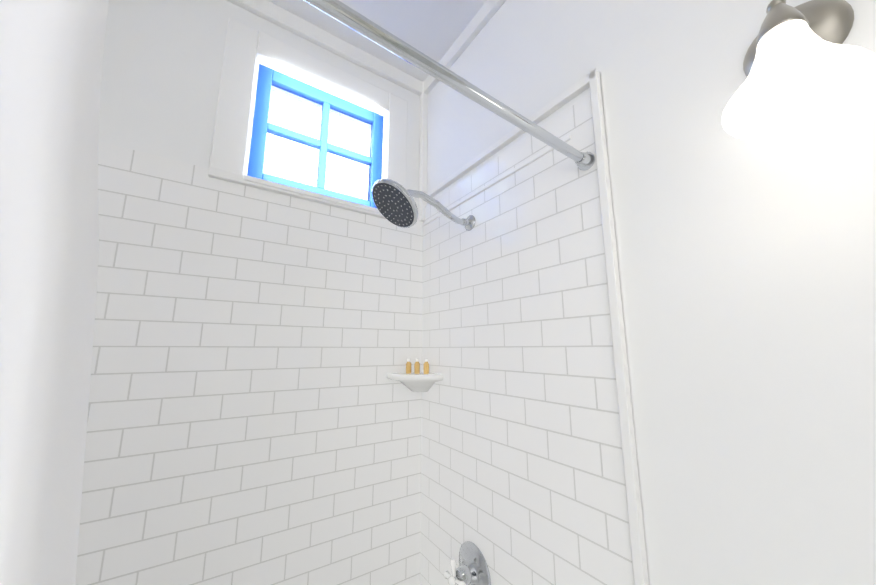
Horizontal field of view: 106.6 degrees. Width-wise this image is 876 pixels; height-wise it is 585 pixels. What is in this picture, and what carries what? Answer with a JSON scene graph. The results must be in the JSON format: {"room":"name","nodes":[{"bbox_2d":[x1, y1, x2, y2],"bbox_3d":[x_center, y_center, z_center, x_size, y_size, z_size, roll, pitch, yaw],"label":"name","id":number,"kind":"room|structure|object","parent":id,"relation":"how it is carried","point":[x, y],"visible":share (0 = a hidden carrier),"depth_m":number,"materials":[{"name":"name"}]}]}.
{"room":"bathroom","nodes":[
{"label":"bathroom","id":0,"kind":"room"},
{"bbox_2d":[98,0,419,220],"bbox_3d":[-1.255,0.208,0.803,2.750,2.890,0.150,7,-12,-33],"label":"wall","id":1,"kind":"structure","parent":0,"point":[162,63],"depth_m":1.11,"materials":[{"name":"white paint"}]},
{"bbox_2d":[75,141,422,584],"bbox_3d":[-0.714,0.630,1.000,1.535,2.125,0.010,7,-12,-33],"label":"wall tile","id":2,"kind":"structure","parent":1,"relation":"attached to","point":[254,414],"depth_m":1.10,"materials":[{"name":"white tile"}]},
{"bbox_2d":[208,18,407,218],"bbox_3d":[-0.509,-0.670,1.440,0.766,0.647,0.185,7,-12,-33],"label":"window","id":3,"kind":"structure","parent":1,"relation":"in","point":[291,121],"depth_m":1.35,"materials":[{"name":"white paint"}]},
{"bbox_2d":[227,0,421,94],"bbox_3d":[-1.164,-1.189,1.000,2.550,0.070,0.025,7,-12,-33],"label":"crown molding","id":4,"kind":"structure","parent":1,"relation":"attached to","point":[297,25],"depth_m":1.43,"materials":[{"name":"white paint"}]},
{"bbox_2d":[268,0,486,81],"bbox_3d":[-1.009,-1.588,-0.808,4.750,0.100,3.570,7,-12,-33],"label":"ceiling","id":5,"kind":"structure","parent":0,"point":[433,29],"depth_m":1.39,"materials":[{"name":"white paint"}]},
{"bbox_2d":[427,0,875,584],"bbox_3d":[0.902,0.104,0.198,0.150,2.890,3.570,7,-12,-33],"label":"wall","id":6,"kind":"structure","parent":0,"point":[747,276],"depth_m":0.62,"materials":[{"name":"white paint"}]},
{"bbox_2d":[387,372,442,391],"bbox_3d":[-0.097,0.379,1.351,0.172,0.081,0.172,7,-12,-33],"label":"corner shelf","id":7,"kind":"object","parent":6,"relation":"attached to","point":[419,382],"visible":0.96,"depth_m":1.34,"materials":[{"name":"white ceramic"}]},
{"bbox_2d":[419,0,505,95],"bbox_3d":[0.830,-1.293,0.393,0.029,0.070,3.274,7,-12,-33],"label":"crown molding","id":8,"kind":"structure","parent":6,"relation":"attached to","point":[490,7],"depth_m":1.41,"materials":[{"name":"white paint"}]},
{"bbox_2d":[420,94,633,584],"bbox_3d":[0.174,0.604,1.069,0.010,2.200,0.893,7,-12,-33],"label":"wall tile","id":9,"kind":"structure","parent":6,"relation":"attached to","point":[522,476],"depth_m":0.99,"materials":[{"name":"white tile"}]},
{"bbox_2d":[0,0,594,584],"bbox_3d":[-0.235,0.494,0.299,1.535,2.054,0.145,7,-12,-33],"label":"shower curtain","id":10,"kind":"object","parent":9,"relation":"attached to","point":[50,64],"visible":1,"depth_m":0.29,"materials":[{"name":"white fabric"}]},
{"bbox_2d":[371,179,474,230],"bbox_3d":[-0.041,-0.290,1.171,0.404,0.139,0.188,7,-12,-33],"label":"shower head","id":11,"kind":"object","parent":9,"relation":"attached to","point":[394,202],"visible":1,"depth_m":1.11},
{"bbox_2d":[443,541,490,584],"bbox_3d":[0.077,0.916,1.055,0.105,0.160,0.160,7,-12,-33],"label":"tub valve","id":12,"kind":"object","parent":9,"relation":"attached to","point":[472,569],"visible":1,"depth_m":1.05,"materials":[{"name":"silver metal"}]},
{"bbox_2d":[419,67,649,584],"bbox_3d":[0.172,0.262,1.112,0.030,2.890,0.918,7,-12,-33],"label":"trim","id":13,"kind":"structure","parent":6,"relation":"attached to","point":[591,80],"depth_m":0.80,"materials":[{"name":"white paint"}]},
{"bbox_2d":[722,0,875,139],"bbox_3d":[0.527,-0.379,0.497,0.236,0.270,0.146,7,-12,-33],"label":"lamp","id":14,"kind":"object","parent":6,"relation":"attached to","point":[804,68],"visible":1,"depth_m":0.48,"materials":[{"name":"white glass"}]}
]}

